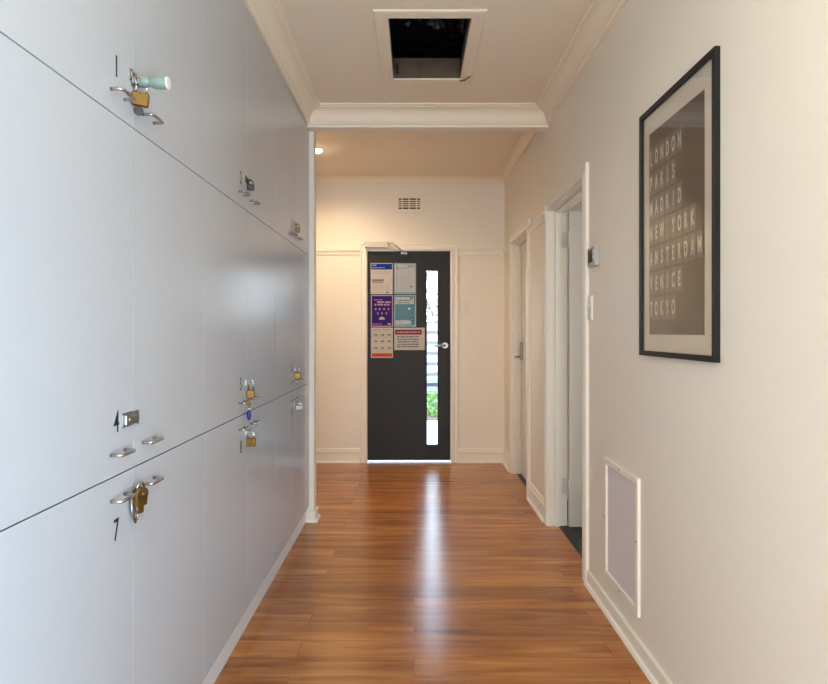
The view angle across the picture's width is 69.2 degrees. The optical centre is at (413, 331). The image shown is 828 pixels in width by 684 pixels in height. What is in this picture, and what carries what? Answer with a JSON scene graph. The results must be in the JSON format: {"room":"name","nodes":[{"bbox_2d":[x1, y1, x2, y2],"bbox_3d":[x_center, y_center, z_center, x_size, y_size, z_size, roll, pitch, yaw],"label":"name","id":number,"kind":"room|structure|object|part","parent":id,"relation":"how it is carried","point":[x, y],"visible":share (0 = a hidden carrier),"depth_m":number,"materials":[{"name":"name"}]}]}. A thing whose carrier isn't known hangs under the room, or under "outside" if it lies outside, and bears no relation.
{"room":"hallway with lockers","nodes":[
{"label":"hallway with lockers","id":0,"kind":"room"},
{"bbox_2d":[246,7,300,112],"bbox_3d":[-0.995,-0.150,0.677,0.610,2.800,6.555,0,0,0],"label":"wall","id":1,"kind":"structure","parent":0,"point":[246,7],"depth_m":2.87,"materials":[{"name":"paint"}]},
{"bbox_2d":[202,512,305,683],"bbox_3d":[-0.721,1.198,2.465,0.019,0.104,2.981,0,0,0],"label":"trim","id":2,"kind":"structure","parent":1,"relation":"attached to","point":[214,672],"depth_m":2.59,"materials":[{"name":"white wood"}]},
{"bbox_2d":[0,434,203,683],"bbox_3d":[-0.924,0.739,1.476,0.531,0.811,0.999,0,0,0],"label":"locker","id":3,"kind":"object","parent":2,"relation":"on","point":[94,589],"visible":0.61,"depth_m":1.37,"materials":[{"name":"grey metal"}]},
{"bbox_3d":[-0.699,0.739,1.226,0.018,0.809,0.497,0,0,0],"label":"door","id":4,"kind":"part","parent":3,"relation":"part of","materials":[{"name":"grey metal"}]},
{"bbox_2d":[0,33,203,530],"bbox_3d":[-0.924,-0.084,1.476,0.531,0.833,0.999,0,0,0],"label":"locker","id":5,"kind":"object","parent":3,"relation":"on","point":[102,229],"visible":1,"depth_m":1.26,"materials":[{"name":"grey metal"}]},
{"bbox_3d":[-0.699,-0.084,1.226,0.018,0.831,0.497,0,0,0],"label":"door","id":6,"kind":"part","parent":5,"relation":"part of","materials":[{"name":"grey metal"}]},
{"bbox_2d":[0,0,203,178],"bbox_3d":[-0.924,-0.918,1.476,0.531,0.834,0.999,0,0,0],"label":"locker","id":7,"kind":"object","parent":5,"relation":"on","point":[98,47],"visible":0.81,"depth_m":1.46,"materials":[{"name":"white laminate"}]},
{"bbox_3d":[-0.699,-0.918,1.226,0.018,0.832,0.497,0,0,0],"label":"door","id":8,"kind":"part","parent":7,"relation":"part of","materials":[{"name":"white laminate"}]},
{"bbox_3d":[-0.674,-0.553,1.396,0.031,0.008,0.072,0,0,0],"label":"handle","id":9,"kind":"part","parent":7,"relation":"part of","materials":[{"name":"silver metal"}]},
{"bbox_2d":[130,75,149,107],"bbox_3d":[-0.671,-0.591,1.470,0.043,0.078,0.018,0,0,-14],"label":"padlock","id":10,"kind":"object","parent":7,"relation":"attached to","point":[142,99],"visible":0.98,"depth_m":1.46,"materials":[{"name":"gold metal"}]},
{"bbox_2d":[134,106,143,114],"bbox_3d":[-0.674,-0.545,1.470,0.022,0.027,0.004,0,0,-11],"label":"key","id":11,"kind":"object","parent":10,"relation":"in","point":[138,110],"visible":1,"depth_m":1.47,"materials":[{"name":"metal"}]},
{"bbox_2d":[131,76,170,89],"bbox_3d":[-0.645,-0.611,1.470,0.087,0.031,0.031,1,0,-3],"label":"tag","id":12,"kind":"object","parent":10,"relation":"attached to","point":[156,82],"visible":1,"depth_m":1.46,"materials":[{"name":"plastic"}]},
{"bbox_3d":[-0.674,-0.553,1.556,0.031,0.008,0.072,0,0,0],"label":"handle","id":13,"kind":"part","parent":7,"relation":"part of","materials":[{"name":"silver metal"}]},
{"bbox_3d":[-0.699,-0.918,1.726,0.018,0.832,0.497,0,0,0],"label":"door","id":14,"kind":"part","parent":7,"relation":"part of","materials":[{"name":"white laminate"}]},
{"bbox_3d":[-0.674,0.281,1.396,0.031,0.008,0.072,0,0,0],"label":"handle","id":15,"kind":"part","parent":5,"relation":"part of","materials":[{"name":"silver metal"}]},
{"bbox_3d":[-0.674,0.281,1.556,0.031,0.008,0.072,0,0,0],"label":"handle","id":16,"kind":"part","parent":5,"relation":"part of","materials":[{"name":"silver metal"}]},
{"bbox_3d":[-0.699,-0.084,1.726,0.018,0.831,0.497,0,0,0],"label":"door","id":17,"kind":"part","parent":5,"relation":"part of","materials":[{"name":"grey metal"}]},
{"bbox_3d":[-0.674,0.386,1.396,0.031,0.008,0.072,0,0,0],"label":"handle","id":18,"kind":"part","parent":3,"relation":"part of","materials":[{"name":"silver metal"}]},
{"bbox_2d":[132,481,148,513],"bbox_3d":[-0.667,0.404,1.463,0.023,0.080,0.034,0,0,24],"label":"padlock","id":19,"kind":"object","parent":3,"relation":"attached to","point":[141,497],"visible":0.97,"depth_m":1.46,"materials":[{"name":"gold metal"}]},
{"bbox_3d":[-0.669,0.433,1.469,0.003,0.022,0.018,6,3,24],"label":"key blade","id":20,"kind":"part","parent":19,"relation":"part of","materials":[{"name":"gold metal"}]},
{"bbox_3d":[-0.674,0.386,1.556,0.031,0.008,0.072,0,0,0],"label":"handle","id":21,"kind":"part","parent":3,"relation":"part of","materials":[{"name":"silver metal"}]},
{"bbox_3d":[-0.699,0.739,1.726,0.018,0.809,0.497,0,0,0],"label":"door","id":22,"kind":"part","parent":3,"relation":"part of","materials":[{"name":"grey metal"}]},
{"bbox_2d":[203,400,274,678],"bbox_3d":[-0.924,0.739,2.476,0.531,0.811,0.999,0,0,0],"label":"locker","id":23,"kind":"object","parent":2,"relation":"on","point":[239,479],"visible":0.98,"depth_m":2.32,"materials":[{"name":"grey metal"}]},
{"bbox_3d":[-0.699,0.739,2.226,0.018,0.809,0.497,0,0,0],"label":"door","id":24,"kind":"part","parent":23,"relation":"part of","materials":[{"name":"grey metal"}]},
{"bbox_2d":[204,180,274,432],"bbox_3d":[-0.924,-0.084,2.476,0.531,0.833,0.999,0,0,0],"label":"locker","id":25,"kind":"object","parent":23,"relation":"on","point":[239,248],"visible":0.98,"depth_m":2.33,"materials":[{"name":"grey metal"}]},
{"bbox_3d":[-0.699,-0.084,2.226,0.018,0.831,0.497,0,0,0],"label":"door","id":26,"kind":"part","parent":25,"relation":"part of","materials":[{"name":"grey metal"}]},
{"bbox_2d":[203,0,274,230],"bbox_3d":[-0.924,-0.918,2.476,0.531,0.834,0.999,0,0,0],"label":"locker","id":27,"kind":"object","parent":25,"relation":"on","point":[239,68],"visible":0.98,"depth_m":2.37,"materials":[{"name":"grey metal"}]},
{"bbox_3d":[-0.699,-0.918,2.226,0.018,0.832,0.497,0,0,0],"label":"door","id":28,"kind":"part","parent":27,"relation":"part of","materials":[{"name":"white laminate"}]},
{"bbox_3d":[-0.674,-0.553,2.396,0.031,0.008,0.072,0,0,0],"label":"handle","id":29,"kind":"part","parent":27,"relation":"part of","materials":[{"name":"silver metal"}]},
{"bbox_2d":[247,180,253,190],"bbox_3d":[-0.673,-0.606,2.476,0.028,0.045,0.016,0,0,-20],"label":"padlock","id":30,"kind":"object","parent":27,"relation":"hanging from","point":[250,187],"visible":1,"depth_m":2.47,"materials":[{"name":"grey metal"}]},
{"bbox_3d":[-0.674,-0.553,2.556,0.031,0.008,0.072,0,0,0],"label":"handle","id":31,"kind":"part","parent":27,"relation":"part of","materials":[{"name":"silver metal"}]},
{"bbox_3d":[-0.699,-0.918,2.726,0.018,0.832,0.497,0,0,0],"label":"door","id":32,"kind":"part","parent":27,"relation":"part of","materials":[{"name":"grey metal"}]},
{"bbox_3d":[-0.674,0.281,2.396,0.031,0.008,0.072,0,0,0],"label":"handle","id":33,"kind":"part","parent":25,"relation":"part of","materials":[{"name":"silver metal"}]},
{"bbox_2d":[247,379,254,398],"bbox_3d":[-0.673,0.235,2.476,0.032,0.080,0.016,0,0,-6],"label":"padlock","id":34,"kind":"object","parent":25,"relation":"hanging from","point":[250,393],"visible":1,"depth_m":2.47,"materials":[{"name":"gold metal"}]},
{"bbox_2d":[247,399,250,419],"bbox_3d":[-0.679,0.321,2.472,0.018,0.087,0.018,0,0,0],"label":"key","id":35,"kind":"object","parent":34,"relation":"hanging from","point":[248,404],"visible":0.84,"depth_m":2.47,"materials":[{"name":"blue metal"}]},
{"bbox_3d":[-0.699,-0.084,2.726,0.018,0.831,0.497,0,0,0],"label":"door","id":36,"kind":"part","parent":25,"relation":"part of","materials":[{"name":"grey metal"}]},
{"bbox_3d":[-0.674,0.386,2.396,0.031,0.008,0.072,0,0,0],"label":"handle","id":37,"kind":"part","parent":23,"relation":"part of","materials":[{"name":"silver metal"}]},
{"bbox_2d":[246,431,255,446],"bbox_3d":[-0.673,0.441,2.476,0.042,0.064,0.017,0,0,0],"label":"padlock","id":38,"kind":"object","parent":23,"relation":"attached to","point":[250,442],"visible":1,"depth_m":2.47,"materials":[{"name":"gold metal"}]},
{"bbox_3d":[-0.699,0.739,2.726,0.018,0.809,0.497,0,0,0],"label":"door","id":39,"kind":"part","parent":23,"relation":"part of","materials":[{"name":"grey metal"}]},
{"bbox_2d":[273,383,308,560],"bbox_3d":[-0.924,0.739,3.462,0.531,0.811,0.971,0,0,0],"label":"locker","id":40,"kind":"object","parent":2,"relation":"on","point":[291,424],"visible":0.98,"depth_m":3.33,"materials":[{"name":"grey metal"}]},
{"bbox_3d":[-0.699,0.739,3.226,0.018,0.809,0.497,0,0,0],"label":"door","id":41,"kind":"part","parent":40,"relation":"part of","materials":[{"name":"grey metal"}]},
{"bbox_2d":[275,232,308,398],"bbox_3d":[-0.924,-0.084,3.462,0.531,0.833,0.971,0,0,0],"label":"locker","id":42,"kind":"object","parent":40,"relation":"on","point":[291,263],"visible":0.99,"depth_m":3.33,"materials":[{"name":"grey metal"}]},
{"bbox_3d":[-0.699,-0.084,3.226,0.018,0.831,0.497,0,0,0],"label":"door","id":43,"kind":"part","parent":42,"relation":"part of","materials":[{"name":"grey metal"}]},
{"bbox_2d":[275,64,308,255],"bbox_3d":[-0.924,-0.918,3.462,0.531,0.834,0.971,0,0,0],"label":"locker","id":44,"kind":"object","parent":42,"relation":"on","point":[291,130],"visible":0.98,"depth_m":3.33,"materials":[{"name":"grey metal"}]},
{"bbox_3d":[-0.699,-0.918,3.226,0.018,0.832,0.497,0,0,0],"label":"door","id":45,"kind":"part","parent":44,"relation":"part of","materials":[{"name":"grey metal"}]},
{"bbox_2d":[295,224,299,232],"bbox_3d":[-0.673,-0.602,3.476,0.027,0.053,0.014,0,0,-11],"label":"padlock","id":46,"kind":"object","parent":44,"relation":"hanging from","point":[297,229],"visible":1,"depth_m":3.47,"materials":[{"name":"gold metal"}]},
{"bbox_3d":[-0.699,-0.918,3.712,0.018,0.832,0.469,0,0,0],"label":"door","id":47,"kind":"part","parent":44,"relation":"part of","materials":[{"name":"grey metal"}]},
{"bbox_2d":[295,369,300,378],"bbox_3d":[-0.673,0.240,3.476,0.034,0.066,0.014,0,0,-6],"label":"padlock","id":48,"kind":"object","parent":42,"relation":"attached to","point":[297,375],"visible":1,"depth_m":3.47,"materials":[{"name":"gold metal"}]},
{"bbox_3d":[-0.699,-0.084,3.712,0.018,0.831,0.469,0,0,0],"label":"door","id":49,"kind":"part","parent":42,"relation":"part of","materials":[{"name":"grey metal"}]},
{"bbox_2d":[296,403,301,409],"bbox_3d":[-0.665,0.429,3.476,0.036,0.042,0.014,0,0,-11],"label":"padlock","id":50,"kind":"object","parent":40,"relation":"hanging from","point":[298,407],"visible":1,"depth_m":3.47,"materials":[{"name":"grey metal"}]},
{"bbox_3d":[-0.699,0.739,3.712,0.018,0.809,0.469,0,0,0],"label":"door","id":51,"kind":"part","parent":40,"relation":"part of","materials":[{"name":"white laminate"}]},
{"bbox_2d":[306,132,315,510],"bbox_3d":[-1.330,-0.150,4.003,1.340,2.800,0.094,0,0,0],"label":"wall partition","id":52,"kind":"structure","parent":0,"point":[312,135],"depth_m":3.96,"materials":[{"name":"paint"}]},
{"bbox_2d":[306,506,320,522],"bbox_3d":[-1.267,1.214,4.003,1.266,0.071,0.146,0,0,0],"label":"baseboard","id":53,"kind":"structure","parent":52,"relation":"attached to","point":[311,516],"depth_m":3.94,"materials":[{"name":"paint"}]},
{"bbox_2d":[316,132,535,183],"bbox_3d":[-0.516,-1.449,4.850,2.768,0.062,1.790,0,0,0],"label":"trim","id":54,"kind":"structure","parent":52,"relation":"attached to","point":[525,138],"depth_m":5.72,"materials":[{"name":"paint"}]},
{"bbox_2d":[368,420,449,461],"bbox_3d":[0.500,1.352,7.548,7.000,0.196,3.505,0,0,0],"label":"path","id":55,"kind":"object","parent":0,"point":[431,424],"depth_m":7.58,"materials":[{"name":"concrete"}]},
{"bbox_2d":[316,184,504,447],"bbox_3d":[-0.566,-0.150,5.805,2.868,2.800,0.120,0,0,0],"label":"wall","id":56,"kind":"structure","parent":0,"point":[471,216],"depth_m":5.75,"materials":[{"name":"paint"}]},
{"bbox_2d":[316,448,359,462],"bbox_3d":[-1.208,1.181,5.731,1.383,0.139,0.028,0,0,0],"label":"baseboard","id":57,"kind":"structure","parent":56,"relation":"attached to","point":[323,455],"depth_m":5.73,"materials":[{"name":"paint"}]},
{"bbox_2d":[316,249,359,254],"bbox_3d":[-1.208,-0.764,5.732,1.383,0.059,0.026,0,0,0],"label":"trim","id":58,"kind":"structure","parent":56,"relation":"attached to","point":[318,251],"depth_m":5.73,"materials":[{"name":"paint"}]},
{"bbox_2d":[368,251,449,459],"bbox_3d":[-0.049,0.228,5.743,0.794,2.005,0.104,0,0,0],"label":"door","id":59,"kind":"structure","parent":56,"relation":"in","point":[397,385],"depth_m":5.76,"materials":[{"name":"grey paint"}]},
{"bbox_2d":[371,295,392,326],"bbox_3d":[-0.307,-0.203,5.756,0.211,0.304,0.002,0,0,0],"label":"notice","id":60,"kind":"object","parent":59,"relation":"attached to","point":[381,305],"visible":1,"depth_m":5.76,"materials":[{"name":"paper"}]},
{"bbox_2d":[371,263,392,293],"bbox_3d":[-0.310,-0.512,5.756,0.212,0.297,0.002,0,0,0],"label":"notice","id":61,"kind":"object","parent":59,"relation":"attached to","point":[381,273],"visible":1,"depth_m":5.76,"materials":[{"name":"paper"}]},
{"bbox_2d":[371,328,392,357],"bbox_3d":[-0.307,0.103,5.756,0.211,0.290,0.002,0,0,0],"label":"notice","id":62,"kind":"object","parent":59,"relation":"attached to","point":[381,338],"visible":1,"depth_m":5.76,"materials":[{"name":"paper"}]},
{"bbox_2d":[365,241,406,254],"bbox_3d":[-0.267,-0.804,5.639,0.403,0.124,0.235,0,0,0],"label":"door closer","id":63,"kind":"object","parent":59,"relation":"attached to","point":[367,244],"depth_m":5.68,"materials":[{"name":"silver metal"}]},
{"bbox_2d":[394,295,415,326],"bbox_3d":[-0.085,-0.203,5.755,0.214,0.308,0.004,0,0,0],"label":"notice","id":64,"kind":"object","parent":59,"relation":"attached to","point":[404,305],"visible":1,"depth_m":5.76,"materials":[{"name":"paper"}]},
{"bbox_2d":[394,263,415,293],"bbox_3d":[-0.086,-0.512,5.755,0.216,0.301,0.004,0,0,0],"label":"notice","id":65,"kind":"object","parent":59,"relation":"attached to","point":[404,273],"visible":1,"depth_m":5.76,"materials":[{"name":"grey paper"}]},
{"bbox_2d":[394,328,424,349],"bbox_3d":[-0.043,0.066,5.756,0.293,0.215,0.002,0,0,0],"label":"door sign","id":66,"kind":"object","parent":59,"relation":"attached to","point":[404,338],"visible":1,"depth_m":5.76,"materials":[{"name":"paper"}]},
{"bbox_2d":[360,243,457,462],"bbox_3d":[-0.049,0.202,5.795,0.936,2.097,0.139,0,0,0],"label":"trim","id":67,"kind":"structure","parent":56,"relation":"attached to","point":[452,247],"depth_m":5.73,"materials":[{"name":"paint"}]},
{"bbox_2d":[395,196,423,212],"bbox_3d":[-0.046,-1.222,5.739,0.277,0.160,0.011,0,0,0],"label":"air vent","id":68,"kind":"object","parent":56,"relation":"in","point":[403,204],"visible":1,"depth_m":5.73,"materials":[{"name":"paint"}]},
{"bbox_2d":[458,448,508,471],"bbox_3d":[0.643,1.181,5.548,0.449,0.139,0.395,0,0,0],"label":"baseboard","id":69,"kind":"structure","parent":56,"relation":"attached to","point":[465,455],"depth_m":5.73,"materials":[{"name":"paint"}]},
{"bbox_2d":[458,244,508,254],"bbox_3d":[0.643,-0.764,5.548,0.449,0.059,0.395,0,0,0],"label":"trim","id":70,"kind":"structure","parent":56,"relation":"attached to","point":[505,250],"depth_m":5.72,"materials":[{"name":"paint"}]},
{"bbox_2d":[427,407,436,419],"bbox_3d":[0.500,1.400,11.650,7.000,0.100,4.700,0,0,0],"label":"garden","id":71,"kind":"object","parent":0,"point":[430,417],"depth_m":9.47,"materials":[{"name":"soil"}]},
{"bbox_2d":[427,316,436,406],"bbox_3d":[0.500,0.535,10.670,5.000,1.630,0.180,0,0,0],"label":"fence","id":72,"kind":"object","parent":71,"relation":"on","point":[431,325],"visible":0.02,"depth_m":10.60,"materials":[{"name":"white"}]},
{"bbox_3d":[0.500,-0.245,10.610,5.000,0.070,0.060,0,0,0],"label":"rail","id":73,"kind":"part","parent":72,"relation":"part of","materials":[{"name":"white"}]},
{"bbox_2d":[427,389,436,416],"bbox_3d":[0.343,1.197,9.755,1.613,0.537,0.737,0,0,0],"label":"shrub","id":74,"kind":"object","parent":71,"relation":"on","point":[432,397],"visible":0.19,"depth_m":9.59,"materials":[{"name":"green plant"}]},
{"bbox_2d":[427,271,436,320],"bbox_3d":[0.509,-0.267,13.210,2.476,3.244,1.515,0,0,0],"label":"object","id":75,"kind":"structure","parent":0,"point":[431,275],"depth_m":13.03,"materials":[{"name":"white glass"}]},
{"bbox_2d":[214,462,650,683],"bbox_3d":[-0.535,1.300,1.587,2.930,0.100,8.375,0,0,0],"label":"floor","id":76,"kind":"structure","parent":0,"point":[407,572],"depth_m":2.83,"materials":[{"name":"laminate"}]},
{"bbox_2d":[279,0,589,175],"bbox_3d":[-0.500,-1.470,1.623,3.000,0.061,8.445,0,0,0],"label":"ceiling","id":77,"kind":"structure","parent":0,"point":[522,43],"depth_m":3.37,"materials":[{"name":"paint"}]},
{"bbox_2d":[316,148,322,153],"bbox_3d":[-0.785,-1.467,4.870,0.100,0.032,0.100,0,0,0],"label":"recessed light","id":78,"kind":"object","parent":77,"relation":"in","point":[318,150],"visible":0.56,"depth_m":4.85,"materials":[{"name":"white plastic"}]},
{"bbox_2d":[307,125,548,131],"bbox_3d":[0.089,-1.435,3.913,1.557,0.230,0.085,0,0,0],"label":"beam","id":79,"kind":"structure","parent":77,"relation":"attached to","point":[312,128],"depth_m":3.89,"materials":[{"name":"paint"}]},
{"bbox_2d":[373,9,487,83],"bbox_3d":[0.072,-1.492,3.072,0.981,0.124,0.792,0,0,0],"label":"ceiling hatch","id":80,"kind":"object","parent":77,"relation":"attached to","point":[405,70],"visible":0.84,"depth_m":3.17,"materials":[{"name":"paint"}]},
{"bbox_2d":[567,200,581,498],"bbox_3d":[1.843,-0.100,3.350,1.715,2.700,2.500,0,0,0],"label":"wall","id":81,"kind":"structure","parent":0,"point":[578,207],"depth_m":4.50,"materials":[{"name":"paint"}]},
{"bbox_2d":[567,499,581,539],"bbox_3d":[1.853,1.275,3.400,1.695,0.050,2.400,0,0,0],"label":"floor","id":82,"kind":"structure","parent":0,"point":[578,530],"depth_m":3.80,"materials":[{"name":"grey carpet"}]},
{"bbox_2d":[505,0,827,683],"bbox_3d":[0.926,-0.150,1.623,0.117,2.800,8.445,0,0,0],"label":"wall","id":83,"kind":"structure","parent":0,"point":[729,457],"depth_m":1.69,"materials":[{"name":"paint"}]},
{"bbox_2d":[243,0,628,124],"bbox_3d":[0.089,-1.388,0.685,1.558,0.102,6.370,0,0,0],"label":"trim","id":84,"kind":"structure","parent":83,"relation":"attached to","point":[599,16],"depth_m":3.51,"materials":[{"name":"paint"}]},
{"bbox_2d":[509,219,529,497],"bbox_3d":[0.917,0.204,4.915,0.136,2.092,0.870,0,0,0],"label":"trim","id":85,"kind":"structure","parent":83,"relation":"attached to","point":[522,235],"depth_m":5.28,"materials":[{"name":"paint"}]},
{"bbox_2d":[514,242,525,478],"bbox_3d":[0.923,0.235,4.915,0.105,2.018,0.733,0,0,0],"label":"door","id":86,"kind":"structure","parent":83,"relation":"in","point":[522,356],"depth_m":5.16,"materials":[{"name":"white paint"}]},
{"bbox_3d":[0.932,0.165,5.215,0.018,0.160,0.050,0,0,0],"label":"handle plate","id":87,"kind":"part","parent":86,"relation":"part of","materials":[{"name":"metal"}]},
{"bbox_2d":[517,474,525,485],"bbox_3d":[0.945,1.273,4.915,0.080,0.054,0.750,0,0,0],"label":"trim","id":88,"kind":"structure","parent":83,"relation":"attached to","point":[521,477],"depth_m":5.10,"materials":[{"name":"grey"}]},
{"bbox_2d":[527,481,543,522],"bbox_3d":[0.854,1.181,4.203,0.028,0.139,0.554,0,0,0],"label":"baseboard","id":89,"kind":"structure","parent":83,"relation":"attached to","point":[535,499],"depth_m":4.19,"materials":[{"name":"paint"}]},
{"bbox_2d":[527,212,543,233],"bbox_3d":[0.855,-0.764,4.203,0.026,0.059,0.554,0,0,0],"label":"trim","id":90,"kind":"structure","parent":83,"relation":"attached to","point":[539,220],"depth_m":4.18,"materials":[{"name":"paint"}]},
{"bbox_2d":[544,162,588,580],"bbox_3d":[0.917,0.204,3.451,0.136,2.092,0.950,0,0,0],"label":"trim","id":91,"kind":"structure","parent":83,"relation":"attached to","point":[575,189],"depth_m":3.85,"materials":[{"name":"paint"}]},
{"bbox_2d":[559,525,581,556],"bbox_3d":[0.968,1.273,3.451,0.075,0.054,0.830,0,0,0],"label":"trim","id":92,"kind":"structure","parent":83,"relation":"attached to","point":[572,536],"depth_m":3.64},
{"bbox_2d":[562,211,581,526],"bbox_3d":[1.374,0.237,3.835,0.842,2.010,0.050,0,0,0],"label":"door","id":93,"kind":"structure","parent":83,"relation":"in","point":[574,217],"depth_m":3.82,"materials":[{"name":"white paint"}]},
{"bbox_2d":[588,295,592,319],"bbox_3d":[0.861,-0.118,2.935,0.014,0.117,0.060,0,0,0],"label":"light switch","id":94,"kind":"object","parent":83,"relation":"attached to","point":[590,298],"visible":1,"depth_m":2.92,"materials":[{"name":"white plastic"}]},
{"bbox_2d":[588,246,598,266],"bbox_3d":[0.856,-0.360,2.867,0.024,0.090,0.110,0,0,0],"label":"thermostat","id":95,"kind":"object","parent":83,"relation":"attached to","point":[593,252],"visible":1,"depth_m":2.83,"materials":[{"name":"grey plastic"}]},
{"bbox_2d":[604,457,639,617],"bbox_3d":[0.861,0.829,2.505,0.014,0.532,0.410,0,0,0],"label":"access panel","id":96,"kind":"object","parent":83,"relation":"attached to","point":[621,487],"visible":1,"depth_m":2.49,"materials":[{"name":"paint"}]},
{"bbox_2d":[584,570,672,683],"bbox_3d":[0.855,1.214,0.238,0.026,0.071,5.476,0,0,0],"label":"baseboard","id":97,"kind":"structure","parent":83,"relation":"attached to","point":[652,670],"depth_m":2.40,"materials":[{"name":"paint"}]},
{"bbox_2d":[639,46,719,362],"bbox_3d":[0.860,-0.362,1.986,0.016,0.898,0.572,0,0,0],"label":"framed print","id":98,"kind":"object","parent":83,"relation":"attached to","point":[679,134],"visible":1,"depth_m":1.94,"materials":[{"name":"glass"},{"name":"painted wood"},{"name":"paper"}]},
{"bbox_3d":[0.060,-1.915,3.150,1.920,0.911,1.740,0,0,0],"label":"wall","id":99,"kind":"structure","parent":0,"visible":0},
{"bbox_2d":[390,18,467,65],"bbox_3d":[0.060,-1.729,3.150,1.800,0.190,1.600,0,0,0],"label":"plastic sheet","id":100,"kind":"object","parent":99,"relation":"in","point":[410,37],"visible":0.13,"depth_m":3.49,"materials":[{"name":"black plastic"}]}
]}

